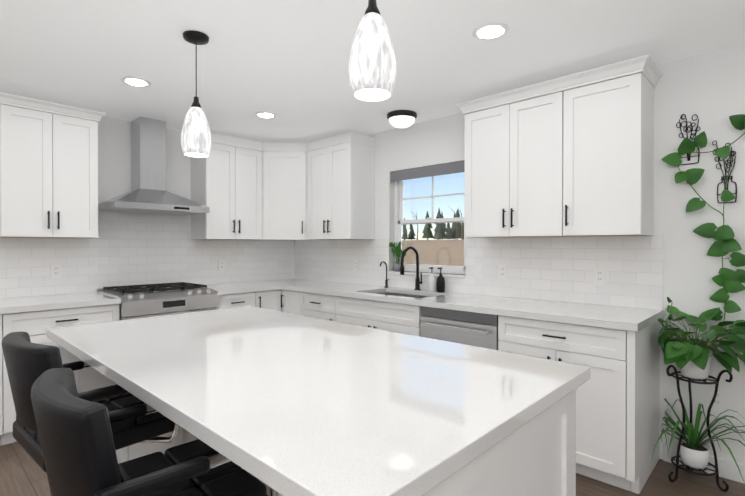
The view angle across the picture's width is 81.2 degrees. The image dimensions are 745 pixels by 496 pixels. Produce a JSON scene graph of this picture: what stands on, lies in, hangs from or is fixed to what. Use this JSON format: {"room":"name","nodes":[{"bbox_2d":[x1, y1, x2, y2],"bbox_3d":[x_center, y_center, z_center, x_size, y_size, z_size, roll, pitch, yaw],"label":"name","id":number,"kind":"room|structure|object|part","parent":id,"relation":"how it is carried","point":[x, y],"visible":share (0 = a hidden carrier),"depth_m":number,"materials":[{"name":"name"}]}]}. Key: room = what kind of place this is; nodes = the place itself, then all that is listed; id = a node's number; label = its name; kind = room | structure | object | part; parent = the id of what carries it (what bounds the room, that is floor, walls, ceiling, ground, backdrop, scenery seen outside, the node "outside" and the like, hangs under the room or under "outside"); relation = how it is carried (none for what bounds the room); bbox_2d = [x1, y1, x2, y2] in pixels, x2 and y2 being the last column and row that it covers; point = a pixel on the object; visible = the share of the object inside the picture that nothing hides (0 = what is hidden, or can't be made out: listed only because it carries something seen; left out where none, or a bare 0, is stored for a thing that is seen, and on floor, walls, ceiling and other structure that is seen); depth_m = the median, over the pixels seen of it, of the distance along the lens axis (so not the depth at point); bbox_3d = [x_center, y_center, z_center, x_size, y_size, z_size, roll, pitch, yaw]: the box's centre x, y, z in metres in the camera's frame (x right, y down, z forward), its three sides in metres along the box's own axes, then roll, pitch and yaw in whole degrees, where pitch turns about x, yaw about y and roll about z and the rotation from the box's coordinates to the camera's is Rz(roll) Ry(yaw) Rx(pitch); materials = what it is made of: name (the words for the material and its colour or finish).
{"room":"kitchen","nodes":[
{"label":"kitchen","id":0,"kind":"room"},
{"bbox_2d":[0,116,280,298],"bbox_3d":[-3.249,0.084,2.850,0.160,2.420,6.600,0,0,43],"label":"wall","id":1,"kind":"structure","parent":0,"point":[114,157],"depth_m":3.84,"materials":[{"name":"white paint"}]},
{"bbox_2d":[0,92,105,237],"bbox_3d":[-2.458,-0.570,3.295,0.375,0.981,0.675,0,0,43],"label":"upper cabinet","id":2,"kind":"object","parent":1,"relation":"attached to","point":[48,169],"visible":1,"depth_m":3.17,"materials":[{"name":"white wood"}]},
{"bbox_2d":[0,211,294,297],"bbox_3d":[-1.889,-0.001,4.173,0.008,0.744,2.792,0,0,43],"label":"wall tile","id":3,"kind":"structure","parent":1,"relation":"attached to","point":[125,248],"depth_m":3.90,"materials":[{"name":"white tile"}]},
{"bbox_2d":[50,263,61,277],"bbox_3d":[-2.533,0.183,3.477,0.008,0.116,0.072,0,0,43],"label":"electrical outlet","id":4,"kind":"object","parent":3,"relation":"attached to","point":[56,270],"visible":1,"depth_m":3.48,"materials":[{"name":"white plastic"}]},
{"bbox_2d":[218,259,224,270],"bbox_3d":[-1.564,0.177,4.507,0.008,0.116,0.072,0,0,43],"label":"electrical outlet","id":5,"kind":"object","parent":3,"relation":"attached to","point":[221,264],"visible":1,"depth_m":4.50,"materials":[{"name":"white plastic"}]},
{"bbox_2d":[98,117,208,214],"bbox_3d":[-1.905,-0.722,3.789,0.500,0.811,0.762,0,0,43],"label":"range hood","id":6,"kind":"object","parent":1,"relation":"attached to","point":[148,193],"visible":0.96,"depth_m":3.77,"materials":[{"name":"metal"}]},
{"bbox_2d":[191,132,261,239],"bbox_3d":[-1.455,-0.587,4.370,0.364,1.004,0.596,0,0,43],"label":"upper cabinet","id":7,"kind":"object","parent":1,"relation":"attached to","point":[226,181],"visible":0.92,"depth_m":4.23,"materials":[{"name":"white wood"}]},
{"bbox_2d":[0,442,744,495],"bbox_3d":[-0.788,1.357,0.541,6.920,0.100,6.920,0,0,43],"label":"floor","id":8,"kind":"structure","parent":0,"point":[22,473],"depth_m":2.39,"materials":[{"name":"brown wood"}]},
{"bbox_2d":[0,304,119,445],"bbox_3d":[-2.358,0.855,3.207,0.654,0.874,0.715,0,0,43],"label":"base cabinet","id":9,"kind":"object","parent":8,"relation":"on","point":[35,325],"depth_m":2.89,"materials":[{"name":"white wood"}]},
{"bbox_3d":[-2.602,0.857,2.972,0.622,0.874,0.038,0,0,43],"label":"base cabinet end panel","id":10,"kind":"part","parent":9,"relation":"part of","materials":[{"name":"white wood"}]},
{"bbox_2d":[0,292,120,313],"bbox_3d":[-2.361,0.396,3.202,0.635,0.040,0.726,0,0,43],"label":"countertop","id":11,"kind":"structure","parent":9,"relation":"on","point":[32,303],"depth_m":3.10,"materials":[{"name":"stone"}]},
{"bbox_2d":[1,332,179,472],"bbox_3d":[-1.040,0.803,1.611,0.478,0.994,0.501,0,0,39],"label":"bar stool","id":12,"kind":"object","parent":8,"relation":"on","point":[28,363],"visible":0.4,"depth_m":1.44,"materials":[{"name":"black leather"}]},
{"bbox_3d":[-1.033,0.648,1.619,0.410,0.095,0.410,0,0,39],"label":"seat","id":13,"kind":"part","parent":12,"relation":"part of","materials":[{"name":"black leather"}]},
{"bbox_3d":[-1.025,0.884,1.630,0.470,0.831,0.454,0,0,39],"label":"frame","id":14,"kind":"part","parent":12,"relation":"part of","materials":[{"name":"silver metal"}]},
{"bbox_2d":[31,368,280,495],"bbox_3d":[-0.552,0.806,1.111,0.501,0.994,0.478,0,0,-44],"label":"bar stool","id":15,"kind":"object","parent":8,"relation":"on","point":[77,443],"visible":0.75,"depth_m":0.90,"materials":[{"name":"black leather"}]},
{"bbox_3d":[-0.544,0.651,1.118,0.410,0.095,0.410,0,0,-44],"label":"seat","id":16,"kind":"part","parent":15,"relation":"part of","materials":[{"name":"black leather"}]},
{"bbox_3d":[-0.535,0.887,1.127,0.454,0.831,0.470,0,0,-44],"label":"frame","id":17,"kind":"part","parent":15,"relation":"part of","materials":[{"name":"silver metal"}]},
{"bbox_2d":[97,282,217,320],"bbox_3d":[-1.826,0.810,3.723,0.704,0.958,0.757,0,0,43],"label":"range","id":18,"kind":"object","parent":8,"relation":"on","point":[148,300],"visible":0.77,"depth_m":3.54,"materials":[{"name":"metal"}]},
{"bbox_2d":[216,292,254,309],"bbox_3d":[-1.454,0.850,4.168,0.654,0.874,0.391,0,0,43],"label":"base cabinet","id":19,"kind":"object","parent":8,"relation":"on","point":[225,301],"visible":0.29,"depth_m":3.96,"materials":[{"name":"white wood"}]},
{"bbox_2d":[255,290,300,314],"bbox_3d":[-0.910,0.848,4.556,0.914,0.874,0.916,0,0,43],"label":"base cabinet","id":20,"kind":"object","parent":8,"relation":"on","point":[287,301],"visible":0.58,"depth_m":4.23,"materials":[{"name":"white wood"}]},
{"bbox_2d":[204,281,283,294],"bbox_3d":[-1.353,0.390,4.253,0.660,0.039,0.660,0,0,43],"label":"countertop","id":21,"kind":"structure","parent":20,"relation":"on","point":[254,286],"depth_m":4.18,"materials":[{"name":"stone"}]},
{"bbox_2d":[260,279,662,331],"bbox_3d":[0.203,0.489,3.686,3.705,0.231,0.635,0,0,43],"label":"countertop","id":22,"kind":"structure","parent":20,"relation":"on","point":[621,318],"depth_m":2.92,"materials":[{"name":"stone"}]},
{"bbox_2d":[380,261,388,286],"bbox_3d":[0.111,0.248,4.086,0.052,0.246,0.115,0,0,43],"label":"filter faucet","id":23,"kind":"object","parent":22,"relation":"on","point":[386,282],"visible":1,"depth_m":4.11,"materials":[{"name":"black metal"}]},
{"bbox_2d":[375,292,430,297],"bbox_3d":[0.246,0.509,3.649,0.734,0.191,0.444,0,0,43],"label":"sink basin","id":24,"kind":"object","parent":22,"relation":"in","point":[406,294],"depth_m":3.87,"materials":[{"name":"metal"}]},
{"bbox_2d":[400,246,421,289],"bbox_3d":[0.342,0.179,3.776,0.089,0.388,0.262,0,0,43],"label":"kitchen faucet","id":25,"kind":"object","parent":22,"relation":"on","point":[417,282],"visible":1,"depth_m":3.84,"materials":[{"name":"black metal"}]},
{"bbox_2d":[428,267,435,291],"bbox_3d":[0.512,0.269,3.740,0.072,0.207,0.072,0,0,43],"label":"soap dispenser","id":26,"kind":"object","parent":22,"relation":"on","point":[431,283],"visible":1,"depth_m":3.71,"materials":[{"name":"white plastic"}]},
{"bbox_2d":[436,268,444,291],"bbox_3d":[0.577,0.270,3.679,0.072,0.207,0.072,0,0,43],"label":"soap dispenser","id":27,"kind":"object","parent":22,"relation":"on","point":[440,284],"visible":1,"depth_m":3.65,"materials":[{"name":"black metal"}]},
{"bbox_2d":[57,346,575,495],"bbox_3d":[-0.411,0.863,1.742,2.012,0.878,1.030,0,0,43],"label":"kitchen island","id":28,"kind":"object","parent":8,"relation":"on","point":[540,460],"depth_m":1.24,"materials":[{"name":"white wood"}]},
{"bbox_2d":[47,306,590,495],"bbox_3d":[-0.416,0.404,1.734,2.080,0.040,1.075,0,0,43],"label":"island countertop","id":29,"kind":"structure","parent":28,"relation":"on","point":[304,405],"depth_m":1.19,"materials":[{"name":"white stone"}]},
{"bbox_2d":[300,292,335,320],"bbox_3d":[-0.303,0.850,4.163,0.501,0.874,0.654,0,0,43],"label":"base cabinet","id":30,"kind":"object","parent":8,"relation":"on","point":[319,306],"visible":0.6,"depth_m":3.93,"materials":[{"name":"white wood"}]},
{"bbox_2d":[336,296,420,335],"bbox_3d":[0.212,0.853,3.679,0.909,0.874,0.654,0,0,43],"label":"base cabinet","id":31,"kind":"object","parent":8,"relation":"on","point":[397,317],"visible":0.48,"depth_m":3.42,"materials":[{"name":"white wood"}]},
{"bbox_2d":[420,306,499,349],"bbox_3d":[0.759,0.856,3.150,0.607,0.873,0.672,0,0,43],"label":"dishwasher","id":32,"kind":"object","parent":8,"relation":"on","point":[469,328],"visible":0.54,"depth_m":2.91,"materials":[{"name":"metal"}]},
{"bbox_2d":[498,315,659,493],"bbox_3d":[1.265,0.858,2.687,0.755,0.874,0.654,0,0,43],"label":"base cabinet","id":33,"kind":"object","parent":8,"relation":"on","point":[601,420],"depth_m":2.36,"materials":[{"name":"white wood"}]},
{"bbox_3d":[1.538,0.859,2.454,0.038,0.874,0.622,0,0,43],"label":"base cabinet end panel","id":34,"kind":"part","parent":33,"relation":"part of","materials":[{"name":"white wood"}]},
{"bbox_2d":[651,114,744,491],"bbox_3d":[1.833,0.247,2.243,0.645,2.104,0.518,0,0,43],"label":"plant stand","id":35,"kind":"object","parent":8,"relation":"on","point":[692,357],"visible":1,"depth_m":2.39,"materials":[{"name":"green plant"}]},
{"bbox_2d":[0,0,744,142],"bbox_3d":[-0.788,-1.163,0.527,6.920,0.100,6.920,0,0,43],"label":"ceiling","id":36,"kind":"structure","parent":0,"point":[286,62],"depth_m":2.47,"materials":[{"name":"white paint"}]},
{"bbox_2d":[121,76,151,86],"bbox_3d":[-1.597,-1.121,2.937,0.184,0.008,0.184,0,0,43],"label":"recessed light","id":37,"kind":"object","parent":36,"relation":"in","point":[131,81],"visible":1,"depth_m":2.92,"materials":[{"name":"white plastic"}]},
{"bbox_2d":[181,30,211,157],"bbox_3d":[-0.934,-0.805,2.300,0.152,0.628,0.152,0,0,43],"label":"pendant lamp","id":38,"kind":"object","parent":36,"relation":"hanging from","point":[196,141],"visible":1,"depth_m":2.25,"materials":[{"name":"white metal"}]},
{"bbox_3d":[-0.934,-0.930,2.300,0.132,0.378,0.132,0,0,43],"label":"cord","id":39,"kind":"part","parent":38,"relation":"part of","materials":[{"name":"black metal"}]},
{"bbox_3d":[-0.934,-0.617,2.301,0.152,0.252,0.152,0,0,43],"label":"lamp shade","id":40,"kind":"part","parent":38,"relation":"part of","materials":[{"name":"white glass"}]},
{"bbox_2d":[255,112,276,118],"bbox_3d":[-0.905,-1.126,3.686,0.184,0.008,0.184,0,0,43],"label":"recessed light","id":41,"kind":"object","parent":36,"relation":"in","point":[266,115],"visible":0.96,"depth_m":3.67,"materials":[{"name":"white plastic"}]},
{"bbox_2d":[349,0,395,101],"bbox_3d":[0.000,-0.800,1.381,0.152,0.628,0.152,0,0,43],"label":"pendant lamp","id":42,"kind":"object","parent":36,"relation":"hanging from","point":[372,69],"visible":1,"depth_m":1.33,"materials":[{"name":"white glass"}]},
{"bbox_3d":[0.000,-0.925,1.380,0.132,0.378,0.132,0,0,43],"label":"cord","id":43,"kind":"part","parent":42,"relation":"part of","materials":[{"name":"black metal"}]},
{"bbox_2d":[387,110,416,127],"bbox_3d":[0.248,-1.073,3.672,0.256,0.114,0.256,0,0,43],"label":"lamp","id":44,"kind":"object","parent":36,"relation":"attached to","point":[401,118],"visible":1,"depth_m":3.59,"materials":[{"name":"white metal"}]},
{"bbox_2d":[472,22,508,39],"bbox_3d":[0.610,-1.118,2.247,0.184,0.008,0.184,0,0,43],"label":"recessed light","id":45,"kind":"object","parent":36,"relation":"in","point":[491,31],"visible":1,"depth_m":2.23,"materials":[{"name":"white plastic"}]},
{"bbox_2d":[305,44,744,463],"bbox_3d":[1.528,0.083,2.995,6.920,2.420,0.160,0,0,43],"label":"wall","id":46,"kind":"structure","parent":0,"point":[708,89],"depth_m":2.56,"materials":[{"name":"white paint"}]},
{"bbox_2d":[261,142,308,239],"bbox_3d":[-0.916,-0.590,4.728,0.660,1.003,0.658,0,0,43],"label":"upper cabinet","id":47,"kind":"object","parent":46,"relation":"attached to","point":[284,191],"visible":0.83,"depth_m":4.50,"materials":[{"name":"white wood"}]},
{"bbox_2d":[307,131,374,239],"bbox_3d":[-0.336,-0.587,4.385,0.650,1.004,0.364,0,0,43],"label":"upper cabinet","id":48,"kind":"object","parent":46,"relation":"attached to","point":[341,186],"visible":1,"depth_m":4.22,"materials":[{"name":"white wood"}]},
{"bbox_2d":[388,160,465,277],"bbox_3d":[0.507,-0.244,3.922,0.844,0.979,0.157,0,0,43],"label":"window unit","id":49,"kind":"structure","parent":46,"relation":"in","point":[399,177],"depth_m":3.96,"materials":[{"name":"white plastic"}]},
{"bbox_2d":[389,241,405,271],"bbox_3d":[0.243,0.074,4.122,0.174,0.295,0.131,0,0,43],"label":"potted plant","id":50,"kind":"object","parent":49,"relation":"on","point":[397,250],"visible":0.96,"depth_m":4.11,"materials":[{"name":"green plant"}]},
{"bbox_3d":[0.238,0.184,4.128,0.084,0.075,0.082,0,0,43],"label":"pot","id":51,"kind":"part","parent":50,"relation":"part of","materials":[{"name":"grey ceramic"}]},
{"bbox_3d":[0.487,0.234,3.903,0.839,0.022,0.097,0,0,43],"label":"sill","id":52,"kind":"part","parent":49,"relation":"part of","materials":[{"name":"white"}]},
{"bbox_2d":[390,160,464,181],"bbox_3d":[0.491,-0.683,3.902,0.832,0.098,0.056,0,0,43],"label":"roller blind","id":53,"kind":"object","parent":49,"relation":"attached to","point":[459,166],"depth_m":3.86,"materials":[{"name":"grey fabric"}]},
{"bbox_3d":[0.541,-0.254,3.958,0.770,0.885,0.028,0,0,43],"label":"glass","id":54,"kind":"part","parent":49,"relation":"part of","materials":[{"name":"clear glass"}]},
{"bbox_2d":[295,235,662,309],"bbox_3d":[0.423,0.144,3.920,3.706,0.456,0.008,0,0,43],"label":"wall tile","id":55,"kind":"structure","parent":46,"relation":"attached to","point":[553,268],"depth_m":3.19,"materials":[{"name":"white tile"}]},
{"bbox_2d":[354,260,358,270],"bbox_3d":[-0.169,0.177,4.466,0.072,0.116,0.008,0,0,43],"label":"electrical outlet","id":56,"kind":"object","parent":55,"relation":"attached to","point":[356,265],"visible":1,"depth_m":4.46,"materials":[{"name":"white plastic"}]},
{"bbox_2d":[498,264,506,278],"bbox_3d":[1.008,0.183,3.359,0.072,0.116,0.008,0,0,43],"label":"electrical outlet","id":57,"kind":"object","parent":55,"relation":"attached to","point":[502,271],"visible":1,"depth_m":3.36,"materials":[{"name":"white plastic"}]},
{"bbox_2d":[594,267,605,284],"bbox_3d":[1.511,0.186,2.885,0.072,0.116,0.008,0,0,43],"label":"electrical outlet","id":58,"kind":"object","parent":55,"relation":"attached to","point":[599,275],"visible":1,"depth_m":2.88,"materials":[{"name":"white plastic"}]},
{"bbox_2d":[464,92,575,237],"bbox_3d":[1.041,-0.534,3.089,0.708,0.913,0.363,0,0,43],"label":"upper cabinet","id":59,"kind":"object","parent":46,"relation":"attached to","point":[513,170],"visible":0.96,"depth_m":2.95,"materials":[{"name":"white wood"}]},
{"bbox_2d":[456,54,662,114],"bbox_3d":[1.194,-1.028,2.934,1.229,0.073,0.375,0,0,43],"label":"crown molding","id":60,"kind":"structure","parent":59,"relation":"on","point":[647,68],"depth_m":2.68,"materials":[{"name":"white wood"}]},
{"bbox_2d":[563,73,653,236],"bbox_3d":[1.457,-0.532,2.697,0.427,0.913,0.363,0,0,43],"label":"upper cabinet","id":61,"kind":"object","parent":46,"relation":"attached to","point":[608,157],"visible":1,"depth_m":2.58,"materials":[{"name":"white wood"}]},
{"bbox_2d":[676,114,700,164],"bbox_3d":[1.859,-0.643,2.560,0.119,0.302,0.006,0,0,43],"label":"art","id":62,"kind":"object","parent":46,"relation":"attached to","point":[689,155],"visible":0.77,"depth_m":2.55,"materials":[{"name":"black metal"}]},
{"bbox_2d":[663,443,744,483],"bbox_3d":[2.823,1.248,1.662,2.878,0.105,0.014,0,0,43],"label":"baseboard","id":63,"kind":"structure","parent":46,"relation":"attached to","point":[728,469],"depth_m":2.45,"materials":[{"name":"white wood"}]},
{"bbox_2d":[709,387,724,409],"bbox_3d":[1.962,0.856,2.475,0.072,0.116,0.008,0,0,43],"label":"electrical outlet","id":64,"kind":"object","parent":46,"relation":"attached to","point":[719,402],"visible":0.88,"depth_m":2.47,"materials":[{"name":"white plastic"}]},
{"bbox_2d":[712,140,736,202],"bbox_3d":[1.982,-0.432,2.446,0.110,0.360,0.006,0,0,43],"label":"art","id":65,"kind":"object","parent":46,"relation":"attached to","point":[729,176],"visible":0.79,"depth_m":2.44,"materials":[{"name":"black metal"}]},
{"label":"outside","id":66,"kind":"structure","parent":0,"visible":0},
{"bbox_2d":[402,240,463,265],"bbox_3d":[88.334,-0.413,100.050,240.000,4.144,259.500,0,0,43],"label":"field","id":67,"kind":"structure","parent":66,"point":[447,256],"depth_m":35.75,"materials":[{"name":"beige"}]},
{"bbox_2d":[402,207,463,239],"bbox_3d":[9.445,-6.546,121.338,71.270,10.791,58.385,0,0,43],"label":"trees","id":68,"kind":"object","parent":67,"relation":"on","point":[455,232],"depth_m":107.07,"materials":[{"name":"green plant"}]}
]}

